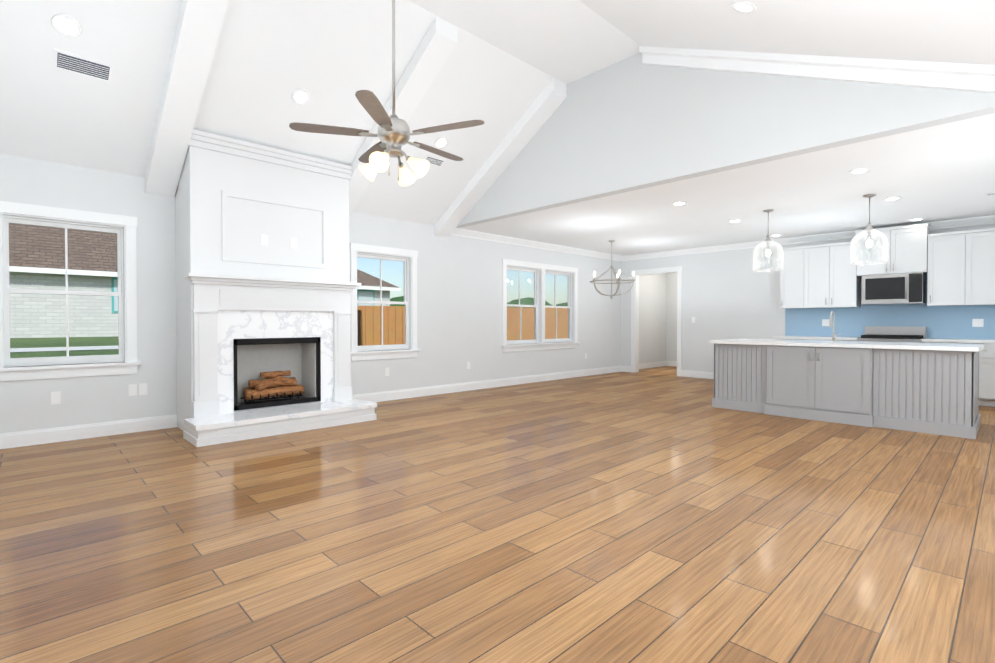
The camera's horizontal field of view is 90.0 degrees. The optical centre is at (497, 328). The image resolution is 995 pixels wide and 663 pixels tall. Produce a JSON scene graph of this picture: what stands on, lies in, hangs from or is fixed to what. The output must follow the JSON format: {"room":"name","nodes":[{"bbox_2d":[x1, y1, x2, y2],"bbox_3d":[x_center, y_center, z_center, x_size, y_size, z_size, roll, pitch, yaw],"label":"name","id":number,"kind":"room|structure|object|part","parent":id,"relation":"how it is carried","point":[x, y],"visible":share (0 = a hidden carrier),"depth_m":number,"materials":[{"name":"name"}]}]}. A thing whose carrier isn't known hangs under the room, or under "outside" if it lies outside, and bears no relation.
{"room":"living room","nodes":[
{"label":"living room","id":0,"kind":"room"},
{"bbox_2d":[0,154,666,433],"bbox_3d":[-0.393,-0.296,8.705,13.440,2.720,0.150,-1,1,-44],"label":"wall","id":1,"kind":"structure","parent":0,"point":[459,302],"depth_m":7.45,"materials":[{"name":"paint"}]},
{"bbox_2d":[51,391,60,404],"bbox_3d":[-4.307,0.681,4.851,0.072,0.120,0.006,-1,1,-44],"label":"electrical outlet plate","id":2,"kind":"object","parent":1,"relation":"attached to","point":[55,397],"depth_m":4.85,"materials":[{"name":"white plastic"}]},
{"bbox_2d":[0,201,141,380],"bbox_3d":[-4.270,-0.344,4.938,1.170,1.657,0.205,-1,1,-44],"label":"window","id":3,"kind":"structure","parent":1,"relation":"in","point":[33,361],"depth_m":4.97,"materials":[{"name":"plastic"}]},
{"bbox_2d":[0,414,176,448],"bbox_3d":[-4.315,1.041,4.840,2.047,0.140,0.017,-1,1,-44],"label":"baseboard","id":4,"kind":"structure","parent":1,"relation":"attached to","point":[37,437],"depth_m":4.99,"materials":[{"name":"white wood"}]},
{"bbox_2d":[128,384,136,395],"bbox_3d":[-3.867,0.656,5.274,0.072,0.120,0.006,-1,1,-44],"label":"electrical outlet plate","id":5,"kind":"object","parent":1,"relation":"attached to","point":[133,387],"depth_m":5.27,"materials":[{"name":"white plastic"}]},
{"bbox_2d":[139,383,146,394],"bbox_3d":[-3.802,0.655,5.336,0.072,0.120,0.006,-1,1,-44],"label":"electrical outlet plate","id":6,"kind":"object","parent":1,"relation":"attached to","point":[142,387],"depth_m":5.34,"materials":[{"name":"white plastic"}]},
{"bbox_2d":[350,243,419,360],"bbox_3d":[-1.694,-0.374,7.410,1.170,1.657,0.205,-1,1,-44],"label":"window","id":7,"kind":"structure","parent":1,"relation":"in","point":[370,347],"depth_m":7.46,"materials":[{"name":"plastic"}]},
{"bbox_2d":[385,368,388,375],"bbox_3d":[-1.645,0.650,7.407,0.072,0.120,0.006,-1,1,-44],"label":"electrical outlet plate","id":8,"kind":"object","parent":1,"relation":"attached to","point":[386,369],"depth_m":7.40,"materials":[{"name":"white plastic"}]},
{"bbox_2d":[352,366,623,401],"bbox_3d":[0.309,0.987,9.278,7.277,0.140,0.017,-1,1,-44],"label":"baseboard","id":9,"kind":"structure","parent":1,"relation":"attached to","point":[451,388],"depth_m":8.59,"materials":[{"name":"white wood"}]},
{"bbox_2d":[450,228,622,260],"bbox_3d":[1.046,-1.616,9.905,5.100,0.110,0.090,-1,1,-44],"label":"crown molding","id":10,"kind":"structure","parent":1,"relation":"attached to","point":[457,231],"depth_m":9.48,"materials":[{"name":"white wood"}]},
{"bbox_2d":[501,259,579,351],"bbox_3d":[0.863,-0.423,9.865,2.280,1.697,0.205,-1,1,-44],"label":"double window","id":11,"kind":"structure","parent":1,"relation":"in","point":[539,292],"depth_m":9.83,"materials":[{"name":"plastic"}]},
{"bbox_2d":[624,361,667,371],"bbox_3d":[3.781,0.947,12.611,2.050,0.140,0.017,-1,1,-44],"label":"baseboard","id":12,"kind":"structure","parent":1,"relation":"attached to","point":[660,363],"depth_m":12.69,"materials":[{"name":"white wood"}]},
{"bbox_2d":[390,296,567,307],"bbox_3d":[-2.041,-0.812,59.541,46.624,7.440,15.200,-1,1,-44],"label":"trees","id":13,"kind":"object","parent":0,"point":[401,299],"depth_m":61.04,"materials":[{"name":"green plant"}]},
{"bbox_2d":[0,366,994,662],"bbox_3d":[2.477,1.157,6.030,13.850,0.120,8.010,-1,1,-44],"label":"floor","id":14,"kind":"structure","parent":0,"point":[664,514],"depth_m":2.69,"materials":[{"name":"brown wood"}]},
{"bbox_2d":[175,129,376,446],"bbox_3d":[-2.538,-0.456,5.711,1.900,3.113,1.184,-1,1,-44],"label":"fireplace","id":15,"kind":"object","parent":14,"relation":"on","point":[265,287],"visible":0.98,"depth_m":5.51,"materials":[{"name":"white paint"}]},
{"bbox_3d":[-2.634,0.494,5.822,0.960,0.770,0.460,-1,1,-44],"label":"firebox frame","id":16,"kind":"part","parent":15,"relation":"part of","materials":[{"name":"black metal"}]},
{"bbox_2d":[712,343,983,438],"bbox_3d":[4.204,0.654,6.234,1.059,0.880,2.624,-1,1,-44],"label":"kitchen island","id":17,"kind":"object","parent":14,"relation":"on","point":[930,388],"depth_m":5.65,"materials":[{"name":"grey paint"}]},
{"bbox_2d":[709,339,983,350],"bbox_3d":[4.233,0.194,6.256,1.145,0.040,2.660,-1,1,-44],"label":"island countertop","id":18,"kind":"structure","parent":17,"relation":"on","point":[808,343],"depth_m":5.82,"materials":[{"name":"white stone"}]},
{"bbox_2d":[829,311,840,341],"bbox_3d":[4.312,-0.025,6.366,0.221,0.395,0.110,-1,1,-44],"label":"faucet","id":19,"kind":"object","parent":18,"relation":"on","point":[832,312],"depth_m":6.42,"materials":[{"name":"silver metal"}]},
{"bbox_2d":[857,326,926,342],"bbox_3d":[6.214,0.524,7.857,0.706,1.100,0.780,-1,1,-44],"label":"range","id":20,"kind":"object","parent":14,"relation":"on","point":[893,334],"visible":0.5,"depth_m":7.87,"materials":[{"name":"silver metal"}]},
{"bbox_2d":[979,344,994,406],"bbox_3d":[7.105,0.645,6.982,0.635,0.880,0.981,-1,1,-44],"label":"base cabinet","id":21,"kind":"object","parent":14,"relation":"on","point":[987,375],"depth_m":6.89,"materials":[{"name":"white paint"}]},
{"bbox_2d":[773,336,857,339],"bbox_3d":[5.541,0.165,8.595,0.650,0.040,1.216,-1,1,-44],"label":"countertop","id":22,"kind":"structure","parent":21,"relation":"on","point":[774,337],"depth_m":8.46,"materials":[{"name":"white stone"}]},
{"bbox_2d":[925,338,994,343],"bbox_3d":[7.247,0.187,6.818,0.650,0.040,2.136,-1,1,-44],"label":"countertop","id":23,"kind":"structure","parent":21,"relation":"on","point":[927,340],"depth_m":7.05,"materials":[{"name":"white stone"}]},
{"bbox_2d":[0,0,994,224],"bbox_3d":[-0.283,-2.353,3.338,6.200,1.705,8.010,-1,1,-44],"label":"ceiling","id":24,"kind":"structure","parent":0,"point":[506,62],"depth_m":4.74,"materials":[{"name":"paint"}]},
{"bbox_2d":[51,14,82,36],"bbox_3d":[-3.386,-2.377,3.914,0.190,0.099,0.162,-1,1,-44],"label":"recessed light","id":25,"kind":"object","parent":24,"relation":"in","point":[66,25],"visible":1,"depth_m":3.91,"materials":[{"name":"white plastic"}]},
{"bbox_2d":[53,49,112,82],"bbox_3d":[-3.492,-2.209,4.199,0.380,0.099,0.158,-1,1,-44],"label":"ceiling vent","id":26,"kind":"object","parent":24,"relation":"in","point":[80,65],"visible":1,"depth_m":4.19,"materials":[{"name":"grey metal"}]},
{"bbox_2d":[145,0,228,196],"bbox_3d":[-2.829,-2.270,4.527,0.272,1.656,2.470,-1,1,-44],"label":"beam","id":27,"kind":"structure","parent":24,"relation":"attached to","point":[199,27],"depth_m":4.54,"materials":[{"name":"white wood"}]},
{"bbox_2d":[291,89,309,104],"bbox_3d":[-2.045,-2.405,5.173,0.190,0.099,0.162,-1,1,-44],"label":"recessed light","id":28,"kind":"object","parent":24,"relation":"in","point":[300,96],"visible":1,"depth_m":5.16,"materials":[{"name":"white plastic"}]},
{"bbox_2d":[289,0,483,185],"bbox_3d":[-0.800,-2.125,3.939,1.437,1.933,1.451,-1,1,-44],"label":"ceiling fan","id":29,"kind":"object","parent":24,"relation":"hanging from","point":[394,134],"visible":1,"depth_m":3.82,"materials":[{"name":"brown wood"}]},
{"bbox_2d":[349,16,456,214],"bbox_3d":[-1.366,-2.287,5.931,0.272,1.656,2.470,-1,1,-44],"label":"beam","id":30,"kind":"structure","parent":24,"relation":"attached to","point":[435,48],"depth_m":5.36,"materials":[{"name":"white wood"}]},
{"bbox_2d":[424,155,445,166],"bbox_3d":[-0.853,-2.251,6.705,0.300,0.073,0.115,-1,1,-44],"label":"ceiling vent","id":31,"kind":"object","parent":24,"relation":"in","point":[436,161],"visible":0.9,"depth_m":6.71,"materials":[{"name":"grey metal"}]},
{"bbox_2d":[434,137,447,147],"bbox_3d":[-0.732,-2.408,6.462,0.190,0.099,0.162,-1,1,-44],"label":"recessed light","id":32,"kind":"object","parent":24,"relation":"in","point":[441,142],"visible":1,"depth_m":6.45,"materials":[{"name":"white plastic"}]},
{"bbox_2d":[434,78,566,237],"bbox_3d":[-0.067,-2.302,7.178,0.269,1.656,2.470,-1,1,-44],"label":"beam","id":33,"kind":"structure","parent":24,"relation":"attached to","point":[543,107],"depth_m":6.94,"materials":[{"name":"white wood"}]},
{"bbox_2d":[731,1,756,12],"bbox_3d":[1.880,-2.453,3.799,0.190,0.080,0.174,-1,1,-44],"label":"recessed light","id":34,"kind":"object","parent":24,"relation":"in","point":[742,6],"visible":1,"depth_m":3.78,"materials":[{"name":"white plastic"}]},
{"bbox_2d":[666,273,676,360],"bbox_3d":[5.247,-0.344,12.657,0.150,2.720,2.260,-1,1,-44],"label":"wall","id":35,"kind":"structure","parent":0,"point":[671,285],"depth_m":13.20,"materials":[{"name":"paint"}]},
{"bbox_2d":[668,361,676,366],"bbox_3d":[5.183,0.947,12.618,0.017,0.140,1.890,-1,1,-44],"label":"baseboard","id":36,"kind":"structure","parent":35,"relation":"attached to","point":[674,363],"depth_m":13.16,"materials":[{"name":"white wood"}]},
{"bbox_2d":[456,53,994,227],"bbox_3d":[1.636,-2.367,5.708,0.150,1.494,6.948,-1,1,-44],"label":"wall","id":37,"kind":"structure","parent":0,"point":[633,123],"depth_m":5.26,"materials":[{"name":"paint"}]},
{"bbox_2d":[639,46,994,92],"bbox_3d":[2.776,-2.272,4.330,0.115,1.666,3.378,-1,1,-44],"label":"ceiling beam","id":38,"kind":"structure","parent":37,"relation":"attached to","point":[958,76],"depth_m":4.21,"materials":[{"name":"white wood"}]},
{"bbox_2d":[460,113,994,255],"bbox_3d":[3.775,-1.698,7.242,5.350,0.120,8.010,-1,1,-44],"label":"ceiling","id":39,"kind":"structure","parent":0,"point":[943,172],"depth_m":6.34,"materials":[{"name":"paint"}]},
{"bbox_2d":[590,240,634,298],"bbox_3d":[2.166,-1.105,9.470,0.833,1.119,0.849,-1,1,-44],"label":"chandelier","id":40,"kind":"object","parent":39,"relation":"hanging from","point":[618,279],"visible":1,"depth_m":9.41,"materials":[{"name":"silver metal"}]},
{"bbox_2d":[672,202,686,204],"bbox_3d":[2.373,-1.625,6.486,0.190,0.007,0.190,-1,1,-44],"label":"recessed light","id":41,"kind":"object","parent":39,"relation":"in","point":[678,203],"visible":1,"depth_m":6.47,"materials":[{"name":"white plastic"}]},
{"bbox_2d":[753,209,783,271],"bbox_3d":[3.754,-1.216,6.902,0.380,0.834,0.380,-1,1,-44],"label":"pendant light","id":42,"kind":"object","parent":39,"relation":"hanging from","point":[767,240],"visible":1,"depth_m":6.87,"materials":[{"name":"clear glass"}]},
{"bbox_2d":[849,168,870,173],"bbox_3d":[3.710,-1.608,5.094,0.190,0.007,0.190,-1,1,-44],"label":"recessed light","id":43,"kind":"object","parent":39,"relation":"in","point":[860,170],"visible":0.98,"depth_m":5.08,"materials":[{"name":"white plastic"}]},
{"bbox_2d":[850,194,888,264],"bbox_3d":[4.543,-1.206,6.079,0.380,0.834,0.380,-1,1,-44],"label":"pendant light","id":44,"kind":"object","parent":39,"relation":"hanging from","point":[869,229],"visible":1,"depth_m":6.06,"materials":[{"name":"clear glass"}]},
{"bbox_2d":[883,197,901,200],"bbox_3d":[4.950,-1.622,6.243,0.190,0.007,0.190,-1,1,-44],"label":"recessed light","id":45,"kind":"object","parent":39,"relation":"in","point":[890,198],"visible":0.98,"depth_m":6.21,"materials":[{"name":"white plastic"}]},
{"bbox_2d":[909,218,924,220],"bbox_3d":[6.319,-1.637,7.502,0.190,0.007,0.190,-1,1,-44],"label":"recessed light","id":46,"kind":"object","parent":39,"relation":"in","point":[916,219],"visible":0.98,"depth_m":7.48,"materials":[{"name":"white plastic"}]},
{"bbox_2d":[621,223,994,371],"bbox_3d":[5.651,-0.300,9.059,0.150,2.720,8.010,-1,1,-44],"label":"wall","id":47,"kind":"structure","parent":0,"point":[729,294],"depth_m":10.13,"materials":[{"name":"paint"}]},
{"bbox_2d":[631,266,681,375],"bbox_3d":[3.595,-0.152,11.199,0.195,2.372,1.240,-1,1,-44],"label":"door frame","id":48,"kind":"structure","parent":47,"relation":"attached to","point":[635,325],"depth_m":11.46,"materials":[{"name":"white wood"}]},
{"bbox_2d":[681,370,713,378],"bbox_3d":[4.656,0.979,9.992,0.017,0.140,2.010,-1,1,-44],"label":"baseboard","id":49,"kind":"structure","parent":47,"relation":"attached to","point":[684,373],"depth_m":10.45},
{"bbox_2d":[780,247,799,308],"bbox_3d":[5.390,-0.899,8.959,0.345,1.080,0.443,-1,1,-44],"label":"upper cabinet","id":50,"kind":"object","parent":47,"relation":"attached to","point":[790,274],"depth_m":8.89,"materials":[{"name":"white paint"}]},
{"bbox_2d":[623,215,994,260],"bbox_3d":[5.564,-1.604,8.961,0.090,0.110,7.710,-1,1,-44],"label":"crown molding","id":51,"kind":"structure","parent":47,"relation":"attached to","point":[974,221],"depth_m":9.01,"materials":[{"name":"white wood"}]},
{"bbox_2d":[800,242,860,307],"bbox_3d":[5.741,-0.895,8.594,0.345,1.080,0.823,-1,1,-44],"label":"upper cabinet","id":52,"kind":"object","parent":47,"relation":"attached to","point":[828,278],"depth_m":8.46,"materials":[{"name":"white paint"}]},
{"bbox_2d":[785,274,994,338],"bbox_3d":[6.789,-0.349,7.762,0.004,1.010,4.142,-1,1,-44],"label":"backsplash panel","id":53,"kind":"object","parent":47,"relation":"attached to","point":[953,322],"visible":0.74,"depth_m":8.07,"materials":[{"name":"blue paint"}]},
{"bbox_2d":[822,319,829,325],"bbox_3d":[5.802,-0.097,8.784,0.008,0.120,0.120,-1,1,-44],"label":"outlet","id":54,"kind":"object","parent":53,"relation":"attached to","point":[825,322],"depth_m":8.79,"materials":[{"name":"white plastic"}]},
{"bbox_2d":[972,319,983,326],"bbox_3d":[7.138,-0.080,7.392,0.008,0.120,0.120,-1,1,-44],"label":"outlet","id":55,"kind":"object","parent":53,"relation":"attached to","point":[975,322],"depth_m":7.39,"materials":[{"name":"white plastic"}]},
{"bbox_2d":[856,223,930,278],"bbox_3d":[6.321,-1.222,7.963,0.375,0.730,0.876,-1,1,-44],"label":"upper cabinet","id":56,"kind":"object","parent":47,"relation":"attached to","point":[908,245],"depth_m":7.76,"materials":[{"name":"white paint"}]},
{"bbox_2d":[862,272,925,304],"bbox_3d":[6.309,-0.619,7.934,0.443,0.465,0.760,-1,1,-44],"label":"microwave","id":57,"kind":"object","parent":56,"relation":"attached to","point":[902,288],"visible":1,"depth_m":7.77,"materials":[{"name":"silver metal"}]},
{"bbox_2d":[924,231,959,305],"bbox_3d":[6.806,-0.881,7.484,0.345,1.080,0.484,-1,1,-44],"label":"upper cabinet","id":58,"kind":"object","parent":47,"relation":"attached to","point":[957,268],"depth_m":7.42,"materials":[{"name":"white paint"}]},
{"bbox_2d":[956,228,994,305],"bbox_3d":[7.222,-0.876,7.051,0.345,1.080,0.969,-1,1,-44],"label":"upper cabinet","id":59,"kind":"object","parent":47,"relation":"attached to","point":[975,280],"depth_m":7.16,"materials":[{"name":"white paint"}]},
{"label":"outside","id":60,"kind":"structure","parent":0,"visible":0},
{"bbox_2d":[10,336,118,357],"bbox_3d":[-6.566,-0.239,21.100,100.000,2.986,100.000,-1,1,-44],"label":"lawn","id":61,"kind":"structure","parent":60,"point":[45,342],"depth_m":16.62,"materials":[{"name":"green plant"}]},
{"bbox_2d":[10,346,118,351],"bbox_3d":[-7.016,0.562,21.579,100.000,0.061,1.300,-1,1,-44],"label":"walkway","id":62,"kind":"structure","parent":61,"relation":"on","point":[61,348],"depth_m":15.39,"materials":[{"name":"concrete"}]},
{"bbox_2d":[9,272,389,337],"bbox_3d":[-20.329,-0.877,22.434,30.000,2.950,9.000,-1,1,-44],"label":"facade","id":63,"kind":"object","parent":61,"relation":"on","point":[92,317],"depth_m":19.38,"materials":[{"name":"white brick"}]},
{"bbox_2d":[9,223,399,287],"bbox_3d":[-20.329,-3.827,22.399,30.900,3.050,9.900,-1,1,-44],"label":"roof","id":64,"kind":"structure","parent":63,"relation":"on","point":[96,248],"depth_m":20.36,"materials":[{"name":"brown brick"}]},
{"bbox_2d":[9,266,400,290],"bbox_3d":[-16.912,-2.169,18.858,30.900,0.200,0.030,-1,1,-44],"label":"fascia","id":65,"kind":"object","parent":64,"relation":"attached to","point":[60,271],"depth_m":19.35,"materials":[{"name":"white"}]},
{"bbox_2d":[111,278,373,312],"bbox_3d":[-13.805,-1.377,22.419,18.500,1.450,0.050,-1,1,-44],"label":"window","id":66,"kind":"structure","parent":63,"relation":"attached to","point":[368,295],"depth_m":28.08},
{"bbox_2d":[357,306,567,345],"bbox_3d":[6.007,0.055,21.003,30.000,2.320,7.640,-1,1,-44],"label":"fence","id":67,"kind":"object","parent":61,"relation":"on","point":[367,313],"depth_m":17.19,"materials":[{"name":"brown wood"}]}
]}

